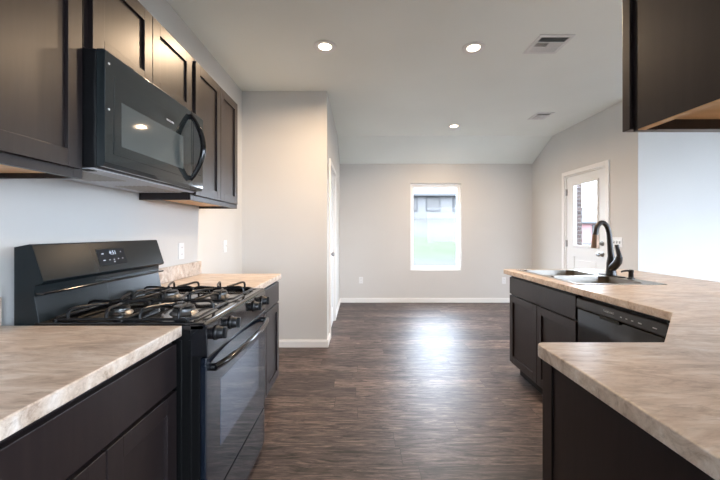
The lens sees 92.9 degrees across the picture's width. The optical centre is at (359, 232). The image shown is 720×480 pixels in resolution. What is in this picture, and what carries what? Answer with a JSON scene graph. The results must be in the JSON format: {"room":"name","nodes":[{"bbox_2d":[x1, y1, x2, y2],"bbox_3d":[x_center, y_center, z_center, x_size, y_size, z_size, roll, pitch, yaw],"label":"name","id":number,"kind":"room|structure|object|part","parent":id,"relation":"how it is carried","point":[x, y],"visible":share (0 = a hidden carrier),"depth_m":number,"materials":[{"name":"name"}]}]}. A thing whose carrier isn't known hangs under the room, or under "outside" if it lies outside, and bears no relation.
{"room":"kitchen","nodes":[
{"label":"kitchen","id":0,"kind":"room"},
{"bbox_2d":[0,0,241,325],"bbox_3d":[-1.335,-0.145,1.530,0.120,2.770,9.060,0,0,0],"label":"wall","id":1,"kind":"structure","parent":0,"point":[32,211],"depth_m":1.89,"materials":[{"name":"paint"}]},
{"bbox_2d":[0,297,1,325],"bbox_3d":[-1.266,0.276,0.540,0.019,0.100,1.320,0,0,0],"label":"backsplash","id":2,"kind":"structure","parent":1,"relation":"attached to","point":[0,297],"depth_m":1.20,"materials":[{"name":"laminate"}]},
{"bbox_2d":[0,0,81,178],"bbox_3d":[-1.112,-0.603,0.810,0.314,0.830,0.780,0,0,0],"label":"upper cabinet","id":3,"kind":"object","parent":1,"relation":"attached to","point":[41,40],"visible":1,"depth_m":1.04,"materials":[{"name":"brown wood"}]},
{"bbox_3d":[-1.125,-0.213,0.810,0.265,0.014,0.752,0,0,0],"label":"panel","id":4,"kind":"part","parent":3,"relation":"part of","materials":[{"name":"brown wood"}]},
{"bbox_3d":[-0.970,-0.608,0.983,0.007,0.674,0.280,0,0,0],"label":"panel","id":5,"kind":"part","parent":3,"relation":"part of","materials":[{"name":"brown wood"}]},
{"bbox_3d":[-0.983,-0.603,0.810,0.018,0.830,0.780,0,0,0],"label":"frame","id":6,"kind":"part","parent":3,"relation":"part of","materials":[{"name":"brown wood"}]},
{"bbox_2d":[82,0,191,110],"bbox_3d":[-1.112,-0.836,1.580,0.314,0.365,0.756,0,0,0],"label":"upper cabinet","id":7,"kind":"object","parent":1,"relation":"attached to","point":[125,29],"visible":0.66,"depth_m":1.49,"materials":[{"name":"brown wood"}]},
{"bbox_3d":[-0.965,-0.829,1.398,0.019,0.339,0.352,0,0,0],"label":"door","id":8,"kind":"part","parent":7,"relation":"part of","materials":[{"name":"brown wood"}]},
{"bbox_3d":[-0.970,-0.829,1.398,0.007,0.233,0.246,0,0,0],"label":"panel","id":9,"kind":"part","parent":7,"relation":"part of","materials":[{"name":"brown wood"}]},
{"bbox_3d":[-0.983,-0.836,1.580,0.018,0.365,0.756,0,0,0],"label":"frame","id":10,"kind":"part","parent":7,"relation":"part of","materials":[{"name":"brown wood"}]},
{"bbox_2d":[64,48,205,192],"bbox_3d":[-1.041,-0.436,1.580,0.462,0.425,0.752,0,0,0],"label":"microwave","id":11,"kind":"object","parent":7,"relation":"attached to","point":[137,137],"visible":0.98,"depth_m":1.39,"materials":[{"name":"black metal"}]},
{"bbox_3d":[-0.912,-0.442,1.512,0.031,0.415,0.617,0,0,0],"label":"door","id":12,"kind":"part","parent":11,"relation":"part of","materials":[{"name":"grey glass"}]},
{"bbox_3d":[-0.898,-0.428,1.520,0.002,0.287,0.544,0,0,0],"label":"door panel","id":13,"kind":"part","parent":11,"relation":"part of","materials":[{"name":"grey glass"}]},
{"bbox_3d":[-0.912,-0.442,1.890,0.031,0.415,0.132,0,0,0],"label":"control panel","id":14,"kind":"part","parent":11,"relation":"part of","materials":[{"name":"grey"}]},
{"bbox_3d":[-0.855,-0.448,1.800,0.091,0.354,0.029,0,0,0],"label":"handle","id":15,"kind":"part","parent":11,"relation":"part of","materials":[{"name":"black plastic"}]},
{"bbox_3d":[-0.965,-0.829,1.760,0.019,0.339,0.365,0,0,0],"label":"door","id":16,"kind":"part","parent":7,"relation":"part of","materials":[{"name":"brown wood"}]},
{"bbox_3d":[-0.970,-0.829,1.760,0.007,0.233,0.259,0,0,0],"label":"panel","id":17,"kind":"part","parent":7,"relation":"part of","materials":[{"name":"brown wood"}]},
{"bbox_2d":[158,261,200,283],"bbox_3d":[-1.266,0.276,2.336,0.019,0.100,0.752,0,0,0],"label":"backsplash","id":18,"kind":"structure","parent":1,"relation":"attached to","point":[171,273],"depth_m":2.38,"materials":[{"name":"laminate"}]},
{"bbox_2d":[179,243,183,258],"bbox_3d":[-1.271,0.132,2.436,0.008,0.115,0.070,0,0,0],"label":"wall outlet","id":19,"kind":"object","parent":1,"relation":"attached to","point":[181,245],"visible":1,"depth_m":2.43,"materials":[{"name":"white plastic"}]},
{"bbox_2d":[139,56,237,208],"bbox_3d":[-1.112,-0.603,2.337,0.314,0.830,0.745,0,0,0],"label":"upper cabinet","id":20,"kind":"object","parent":1,"relation":"attached to","point":[218,111],"visible":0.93,"depth_m":2.29,"materials":[{"name":"brown wood"}]},
{"bbox_3d":[-1.125,-0.213,2.337,0.265,0.014,0.717,0,0,0],"label":"panel","id":21,"kind":"part","parent":20,"relation":"part of","materials":[{"name":"brown wood"}]},
{"bbox_3d":[-0.965,-0.608,2.167,0.019,0.780,0.355,0,0,0],"label":"door","id":22,"kind":"part","parent":20,"relation":"part of","materials":[{"name":"brown wood"}]},
{"bbox_3d":[-0.970,-0.608,2.167,0.007,0.674,0.249,0,0,0],"label":"panel","id":23,"kind":"part","parent":20,"relation":"part of","materials":[{"name":"brown wood"}]},
{"bbox_3d":[-0.983,-0.603,2.337,0.018,0.830,0.745,0,0,0],"label":"frame","id":24,"kind":"part","parent":20,"relation":"part of","materials":[{"name":"brown wood"}]},
{"bbox_3d":[-0.970,-0.608,2.509,0.007,0.674,0.213,0,0,0],"label":"panel","id":25,"kind":"part","parent":20,"relation":"part of","materials":[{"name":"brown wood"}]},
{"bbox_3d":[-0.965,-0.608,2.509,0.019,0.780,0.319,0,0,0],"label":"door","id":26,"kind":"part","parent":20,"relation":"part of","materials":[{"name":"brown wood"}]},
{"bbox_2d":[224,240,226,251],"bbox_3d":[-1.266,0.130,3.230,0.018,0.115,0.070,0,0,0],"label":"light switch","id":27,"kind":"object","parent":1,"relation":"attached to","point":[225,241],"visible":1,"depth_m":3.23,"materials":[{"name":"white plastic"}]},
{"bbox_2d":[242,91,327,339],"bbox_3d":[-0.816,-0.145,3.760,0.918,2.770,0.120,0,0,0],"label":"wall","id":28,"kind":"structure","parent":0,"point":[285,133],"depth_m":3.70,"materials":[{"name":"paint"}]},
{"bbox_2d":[279,340,327,346],"bbox_3d":[-0.809,1.200,3.693,0.932,0.080,0.014,0,0,0],"label":"baseboard","id":29,"kind":"structure","parent":28,"relation":"attached to","point":[282,343],"depth_m":3.69,"materials":[{"name":"white"}]},
{"bbox_2d":[328,98,339,334],"bbox_3d":[-0.417,-0.145,4.940,0.120,2.770,2.240,0,0,0],"label":"wall","id":30,"kind":"structure","parent":0,"point":[333,150],"depth_m":5.20,"materials":[{"name":"paint"}]},
{"bbox_2d":[329,158,335,339],"bbox_3d":[-0.398,0.190,4.410,0.118,2.100,0.900,0,0,0],"label":"trim","id":31,"kind":"structure","parent":30,"relation":"attached to","point":[332,170],"depth_m":4.79,"materials":[{"name":"white"}]},
{"bbox_2d":[331,173,334,326],"bbox_3d":[-0.355,0.224,4.410,0.103,2.012,0.744,0,0,0],"label":"door","id":32,"kind":"structure","parent":30,"relation":"in","point":[332,252],"depth_m":4.61,"materials":[{"name":"white paint"}]},
{"bbox_2d":[327,299,340,345],"bbox_3d":[-0.350,1.200,4.873,0.014,0.080,2.346,0,0,0],"label":"baseboard","id":33,"kind":"structure","parent":30,"relation":"attached to","point":[339,302],"depth_m":5.07,"materials":[{"name":"white"}]},
{"bbox_2d":[167,0,621,163],"bbox_3d":[2.612,-1.383,1.530,8.015,0.454,9.300,0,0,0],"label":"ceiling","id":34,"kind":"structure","parent":0,"point":[398,73],"depth_m":3.12,"materials":[{"name":"paint"}]},
{"bbox_2d":[313,40,336,52],"bbox_3d":[-0.288,-1.524,2.810,0.190,0.011,0.190,0,0,0],"label":"recessed light","id":35,"kind":"object","parent":34,"relation":"in","point":[323,46],"visible":1,"depth_m":2.80,"materials":[{"name":"white plastic"}]},
{"bbox_2d":[447,124,460,127],"bbox_3d":[1.350,-1.524,4.910,0.190,0.011,0.190,0,0,0],"label":"recessed light","id":36,"kind":"object","parent":34,"relation":"in","point":[451,125],"visible":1,"depth_m":4.90,"materials":[{"name":"white"}]},
{"bbox_2d":[462,41,485,53],"bbox_3d":[0.939,-1.524,2.830,0.190,0.011,0.190,0,0,0],"label":"recessed light","id":37,"kind":"object","parent":34,"relation":"in","point":[472,47],"visible":1,"depth_m":2.82,"materials":[{"name":"white plastic"}]},
{"bbox_2d":[527,112,554,119],"bbox_3d":[2.370,-1.526,4.485,0.220,0.008,0.270,0,0,0],"label":"ceiling vent","id":38,"kind":"object","parent":34,"relation":"in","point":[539,115],"visible":1,"depth_m":4.45,"materials":[{"name":"white metal"}]},
{"bbox_2d":[523,34,575,53],"bbox_3d":[1.528,-1.526,2.777,0.275,0.008,0.275,0,0,0],"label":"ceiling vent","id":39,"kind":"object","parent":34,"relation":"in","point":[544,43],"visible":1,"depth_m":2.76,"materials":[{"name":"white metal"}]},
{"bbox_2d":[247,303,542,479],"bbox_3d":[2.612,1.280,1.530,8.015,0.080,9.300,0,0,0],"label":"floor","id":40,"kind":"structure","parent":0,"point":[398,391],"depth_m":2.48,"materials":[{"name":"brown wood"}]},
{"bbox_2d":[0,342,175,479],"bbox_3d":[-0.950,0.804,0.846,0.627,0.872,0.692,0,0,0],"label":"base cabinet","id":41,"kind":"object","parent":40,"relation":"on","point":[123,427],"visible":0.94,"depth_m":0.87,"materials":[{"name":"black wood"}]},
{"bbox_3d":[-0.645,0.832,0.683,0.019,0.567,0.346,0,0,0],"label":"door","id":42,"kind":"part","parent":41,"relation":"part of","materials":[{"name":"brown wood"}]},
{"bbox_3d":[-0.645,0.832,1.024,0.019,0.567,0.324,0,0,0],"label":"door","id":43,"kind":"part","parent":41,"relation":"part of","materials":[{"name":"brown wood"}]},
{"bbox_3d":[-0.650,0.832,1.024,0.007,0.461,0.218,0,0,0],"label":"panel","id":44,"kind":"part","parent":41,"relation":"part of","materials":[{"name":"brown wood"}]},
{"bbox_2d":[14,240,269,479],"bbox_3d":[-0.850,0.641,1.580,0.744,1.199,0.748,0,0,0],"label":"gas range","id":45,"kind":"object","parent":40,"relation":"on","point":[220,387],"depth_m":1.37,"materials":[{"name":"black metal"}]},
{"bbox_3d":[-0.980,0.317,1.400,0.092,0.022,0.092,0,0,0],"label":"burner","id":46,"kind":"part","parent":45,"relation":"part of","materials":[{"name":"silver metal"}]},
{"bbox_3d":[-0.855,0.300,1.400,0.525,0.057,0.356,0,0,0],"label":"burner grate","id":47,"kind":"part","parent":45,"relation":"part of","materials":[{"name":"black metal"}]},
{"bbox_2d":[34,288,262,329],"bbox_3d":[-0.851,0.332,1.580,0.598,0.027,0.748,0,0,0],"label":"cooktop","id":48,"kind":"object","parent":45,"relation":"in","point":[219,316],"depth_m":1.38,"materials":[{"name":"black metal"}]},
{"bbox_3d":[-0.980,0.317,1.760,0.108,0.022,0.108,0,0,0],"label":"burner","id":49,"kind":"part","parent":45,"relation":"part of","materials":[{"name":"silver metal"}]},
{"bbox_3d":[-0.720,0.317,1.400,0.108,0.022,0.108,0,0,0],"label":"burner","id":50,"kind":"part","parent":45,"relation":"part of","materials":[{"name":"silver metal"}]},
{"bbox_3d":[-0.855,0.300,1.760,0.525,0.057,0.356,0,0,0],"label":"burner grate","id":51,"kind":"part","parent":45,"relation":"part of","materials":[{"name":"black metal"}]},
{"bbox_3d":[-0.523,0.374,1.280,0.028,0.054,0.054,0,0,0],"label":"knob","id":52,"kind":"part","parent":45,"relation":"part of","materials":[{"name":"black plastic"}]},
{"bbox_3d":[-0.720,0.317,1.760,0.096,0.022,0.096,0,0,0],"label":"burner","id":53,"kind":"part","parent":45,"relation":"part of","materials":[{"name":"silver metal"}]},
{"bbox_3d":[-0.568,0.380,1.580,0.064,0.121,0.748,0,0,0],"label":"control panel","id":54,"kind":"part","parent":45,"relation":"part of","materials":[{"name":"black metal"}]},
{"bbox_3d":[-0.554,0.717,1.580,0.022,0.543,0.740,0,0,0],"label":"oven door","id":55,"kind":"part","parent":45,"relation":"part of","materials":[{"name":"black glass"}]},
{"bbox_3d":[-0.523,0.374,1.425,0.028,0.054,0.054,0,0,0],"label":"knob","id":56,"kind":"part","parent":45,"relation":"part of","materials":[{"name":"black plastic"}]},
{"bbox_3d":[-0.512,0.487,1.580,0.066,0.030,0.702,0,0,0],"label":"oven handle","id":57,"kind":"part","parent":45,"relation":"part of","materials":[{"name":"black metal"}]},
{"bbox_3d":[-0.555,1.096,1.580,0.020,0.198,0.740,0,0,0],"label":"storage drawer","id":58,"kind":"part","parent":45,"relation":"part of","materials":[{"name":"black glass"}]},
{"bbox_3d":[-0.523,0.374,1.735,0.028,0.054,0.054,0,0,0],"label":"knob","id":59,"kind":"part","parent":45,"relation":"part of","materials":[{"name":"black plastic"}]},
{"bbox_3d":[-0.523,0.374,1.880,0.028,0.054,0.054,0,0,0],"label":"knob","id":60,"kind":"part","parent":45,"relation":"part of","materials":[{"name":"black plastic"}]},
{"bbox_2d":[264,281,278,397],"bbox_3d":[-0.950,0.804,2.329,0.627,0.872,0.722,0,0,0],"label":"base cabinet","id":61,"kind":"object","parent":40,"relation":"on","point":[272,291],"visible":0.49,"depth_m":2.50,"materials":[{"name":"black wood"}]},
{"bbox_2d":[158,261,280,288],"bbox_3d":[-0.950,0.295,2.336,0.651,0.138,0.752,0,0,0],"label":"countertop","id":62,"kind":"structure","parent":61,"relation":"on","point":[180,274],"depth_m":2.37,"materials":[{"name":"laminate"}]},
{"bbox_3d":[-0.645,0.832,2.151,0.019,0.567,0.350,0,0,0],"label":"door","id":63,"kind":"part","parent":61,"relation":"part of","materials":[{"name":"brown wood"}]},
{"bbox_3d":[-0.645,0.460,2.329,0.019,0.150,0.706,0,0,0],"label":"drawer","id":64,"kind":"part","parent":61,"relation":"part of","materials":[{"name":"brown wood"}]},
{"bbox_3d":[-0.650,0.832,2.507,0.007,0.461,0.244,0,0,0],"label":"panel","id":65,"kind":"part","parent":61,"relation":"part of","materials":[{"name":"brown wood"}]},
{"bbox_2d":[510,276,581,393],"bbox_3d":[1.603,0.804,2.523,0.599,0.872,0.923,0,0,0],"label":"base cabinet","id":66,"kind":"object","parent":40,"relation":"on","point":[539,313],"visible":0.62,"depth_m":2.55,"materials":[{"name":"black wood"}]},
{"bbox_3d":[1.317,0.828,2.752,0.007,0.469,0.347,0,0,0],"label":"panel","id":67,"kind":"part","parent":66,"relation":"part of","materials":[{"name":"brown wood"}]},
{"bbox_3d":[1.312,0.828,2.752,0.019,0.575,0.453,0,0,0],"label":"door","id":68,"kind":"part","parent":66,"relation":"part of","materials":[{"name":"brown wood"}]},
{"bbox_3d":[1.312,0.457,2.523,0.019,0.143,0.911,0,0,0],"label":"drawer","id":69,"kind":"part","parent":66,"relation":"part of","materials":[{"name":"brown wood"}]},
{"bbox_3d":[1.317,0.828,2.294,0.007,0.469,0.346,0,0,0],"label":"panel","id":70,"kind":"part","parent":66,"relation":"part of","materials":[{"name":"brown wood"}]},
{"bbox_3d":[1.312,0.828,2.294,0.019,0.575,0.452,0,0,0],"label":"door","id":71,"kind":"part","parent":66,"relation":"part of","materials":[{"name":"brown wood"}]},
{"bbox_2d":[576,296,669,341],"bbox_3d":[1.597,0.806,1.748,0.606,0.868,0.604,0,0,0],"label":"dishwasher","id":72,"kind":"object","parent":40,"relation":"on","point":[598,321],"visible":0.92,"depth_m":1.75,"materials":[{"name":"black metal"}]},
{"bbox_3d":[1.316,0.792,1.748,0.026,0.676,0.604,0,0,0],"label":"door","id":73,"kind":"part","parent":72,"relation":"part of","materials":[{"name":"black metal"}]},
{"bbox_2d":[543,360,714,479],"bbox_3d":[1.214,0.804,0.887,1.371,0.872,1.095,0,0,0],"label":"base cabinet","id":74,"kind":"object","parent":40,"relation":"on","point":[585,438],"visible":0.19,"depth_m":0.78,"materials":[{"name":"black wood"}]},
{"bbox_2d":[503,269,719,479],"bbox_3d":[1.450,0.345,1.689,1.860,0.038,2.722,0,0,0],"label":"countertop","id":75,"kind":"structure","parent":74,"relation":"on","point":[670,389],"depth_m":0.86,"materials":[{"name":"laminate"}]},
{"bbox_2d":[518,270,666,284],"bbox_3d":[1.635,0.411,2.550,0.565,0.179,0.833,0,0,0],"label":"sink","id":76,"kind":"object","parent":75,"relation":"in","point":[578,277],"visible":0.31,"depth_m":2.53,"materials":[{"name":"silver metal"}]},
{"bbox_3d":[1.597,0.411,2.752,0.425,0.178,0.365,0,0,0],"label":"bowl","id":77,"kind":"part","parent":76,"relation":"part of","materials":[{"name":"silver metal"}]},
{"bbox_3d":[1.597,0.411,2.348,0.425,0.178,0.365,0,0,0],"label":"bowl","id":78,"kind":"part","parent":76,"relation":"part of","materials":[{"name":"silver metal"}]},
{"bbox_2d":[621,269,634,279],"bbox_3d":[1.847,0.289,2.362,0.093,0.066,0.044,0,0,0],"label":"soap dispenser","id":79,"kind":"object","parent":76,"relation":"on","point":[630,271],"visible":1,"depth_m":2.35,"materials":[{"name":"black metal"}]},
{"bbox_2d":[591,220,625,277],"bbox_3d":[1.816,0.116,2.550,0.183,0.413,0.246,0,0,0],"label":"kitchen faucet","id":80,"kind":"object","parent":75,"relation":"on","point":[613,263],"visible":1,"depth_m":2.53,"materials":[{"name":"black metal"}]},
{"bbox_3d":[1.815,0.051,2.550,0.156,0.284,0.042,0,0,0],"label":"spout","id":81,"kind":"part","parent":80,"relation":"part of","materials":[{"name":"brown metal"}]},
{"bbox_3d":[1.872,0.319,2.550,0.056,0.006,0.246,0,0,0],"label":"deck plate","id":82,"kind":"part","parent":80,"relation":"part of","materials":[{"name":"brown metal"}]},
{"bbox_3d":[1.872,0.191,2.508,0.060,0.207,0.118,0,0,0],"label":"lever handle","id":83,"kind":"part","parent":80,"relation":"part of","materials":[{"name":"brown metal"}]},
{"bbox_3d":[-0.950,0.804,0.188,0.627,0.872,0.616,0,0,0],"label":"base cabinet","id":84,"kind":"object","parent":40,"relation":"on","visible":0},
{"bbox_2d":[0,297,181,440],"bbox_3d":[-0.950,0.295,0.540,0.651,0.138,1.320,0,0,0],"label":"countertop","id":85,"kind":"structure","parent":84,"relation":"on","point":[43,368],"depth_m":0.88,"materials":[{"name":"laminate"}]},
{"bbox_2d":[340,164,531,297],"bbox_3d":[0.887,0.013,6.120,4.325,2.455,0.120,0,0,0],"label":"wall","id":86,"kind":"structure","parent":0,"point":[496,199],"depth_m":6.06,"materials":[{"name":"paint"}]},
{"bbox_2d":[340,298,509,302],"bbox_3d":[1.347,1.200,6.053,3.407,0.080,0.014,0,0,0],"label":"baseboard","id":87,"kind":"structure","parent":86,"relation":"attached to","point":[343,300],"depth_m":6.04,"materials":[{"name":"white"}]},
{"bbox_2d":[410,184,460,269],"bbox_3d":[1.343,-0.101,6.138,0.899,1.538,0.085,0,0,0],"label":"window","id":88,"kind":"structure","parent":86,"relation":"in","point":[457,186],"depth_m":6.10,"materials":[{"name":"white plastic"}]},
{"bbox_2d":[532,101,648,271],"bbox_3d":[3.110,-0.145,4.965,0.120,2.770,2.430,0,0,0],"label":"wall","id":89,"kind":"structure","parent":0,"point":[600,137],"depth_m":4.27,"materials":[{"name":"paint"}]},
{"bbox_2d":[566,168,604,268],"bbox_3d":[3.048,0.210,4.668,0.116,2.040,0.824,0,0,0],"label":"door","id":90,"kind":"structure","parent":89,"relation":"in","point":[578,256],"depth_m":4.67,"materials":[{"name":"white paint"}]},
{"bbox_3d":[3.056,-0.245,4.650,0.012,0.910,0.540,0,0,0],"label":"glass frame","id":91,"kind":"part","parent":90,"relation":"part of","materials":[{"name":"clear glass"}]},
{"bbox_3d":[3.026,0.275,4.320,0.072,0.064,0.064,0,0,0],"label":"knob","id":92,"kind":"part","parent":90,"relation":"part of","materials":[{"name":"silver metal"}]},
{"bbox_2d":[562,160,609,268],"bbox_3d":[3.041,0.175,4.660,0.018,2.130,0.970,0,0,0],"label":"trim","id":93,"kind":"structure","parent":89,"relation":"attached to","point":[606,163],"depth_m":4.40,"materials":[{"name":"white wood"}]},
{"bbox_2d":[612,237,621,246],"bbox_3d":[3.041,0.115,4.055,0.018,0.115,0.162,0,0,0],"label":"light switch","id":94,"kind":"object","parent":89,"relation":"attached to","point":[616,240],"visible":0.75,"depth_m":4.04,"materials":[{"name":"white plastic"}]},
{"bbox_2d":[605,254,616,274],"bbox_3d":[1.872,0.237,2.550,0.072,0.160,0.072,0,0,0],"label":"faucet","id":95,"kind":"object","parent":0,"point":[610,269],"depth_m":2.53,"materials":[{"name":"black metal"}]},
{"bbox_2d":[649,132,719,281],"bbox_3d":[4.835,-0.145,3.810,3.330,2.770,0.120,0,0,0],"label":"wall","id":96,"kind":"structure","parent":0,"point":[684,167],"depth_m":3.75,"materials":[{"name":"paint"}]},
{"bbox_3d":[1.450,-0.145,0.273,1.820,2.770,0.105,0,0,0],"label":"wall","id":97,"kind":"structure","parent":0,"visible":0},
{"bbox_2d":[622,0,719,131],"bbox_3d":[0.963,-0.602,0.493,0.915,0.832,0.331,0,0,0],"label":"upper cabinet","id":98,"kind":"object","parent":97,"relation":"attached to","point":[671,48],"visible":1,"depth_m":0.57,"materials":[{"name":"brown wood"}]},
{"bbox_3d":[0.734,-0.601,0.649,0.457,0.815,0.019,0,0,0],"label":"door","id":99,"kind":"part","parent":98,"relation":"part of","materials":[{"name":"brown wood"}]},
{"bbox_3d":[0.963,-0.213,0.481,0.887,0.014,0.282,0,0,0],"label":"panel","id":100,"kind":"part","parent":98,"relation":"part of","materials":[{"name":"brown wood"}]},
{"label":"outside","id":101,"kind":"structure","parent":0,"visible":0},
{"bbox_2d":[413,219,590,265],"bbox_3d":[35.000,0.030,15.000,190.000,2.780,110.000,0,0,0],"label":"terrain","id":102,"kind":"structure","parent":101,"point":[434,240],"depth_m":14.04,"materials":[{"name":"green plant"}]},
{"bbox_2d":[413,188,455,218],"bbox_3d":[6.050,-2.360,29.750,7.700,3.200,9.300,0,0,0],"label":"neighbor house","id":103,"kind":"structure","parent":102,"relation":"on","point":[428,203],"depth_m":25.50,"materials":[{"name":"brick"}]},
{"bbox_3d":[3.900,-2.110,25.440,0.600,0.900,0.020,0,0,0],"label":"pane","id":104,"kind":"part","parent":103,"relation":"part of","materials":[{"name":"glass"}]},
{"bbox_3d":[5.450,-2.110,25.440,0.900,0.900,0.020,0,0,0],"label":"pane","id":105,"kind":"part","parent":103,"relation":"part of","materials":[{"name":"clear glass"}]},
{"bbox_2d":[577,184,581,244],"bbox_3d":[4.070,-0.035,6.650,0.300,2.950,0.300,0,0,0],"label":"porch column","id":106,"kind":"structure","parent":102,"relation":"on","point":[579,187],"depth_m":6.50,"materials":[{"name":"brick"}]},
{"bbox_2d":[582,207,595,242],"bbox_3d":[28.250,-0.860,40.000,12.300,4.200,8.800,0,0,0],"label":"brick house","id":107,"kind":"structure","parent":102,"relation":"on","point":[588,213],"depth_m":36.00,"materials":[{"name":"grey"}]}
]}

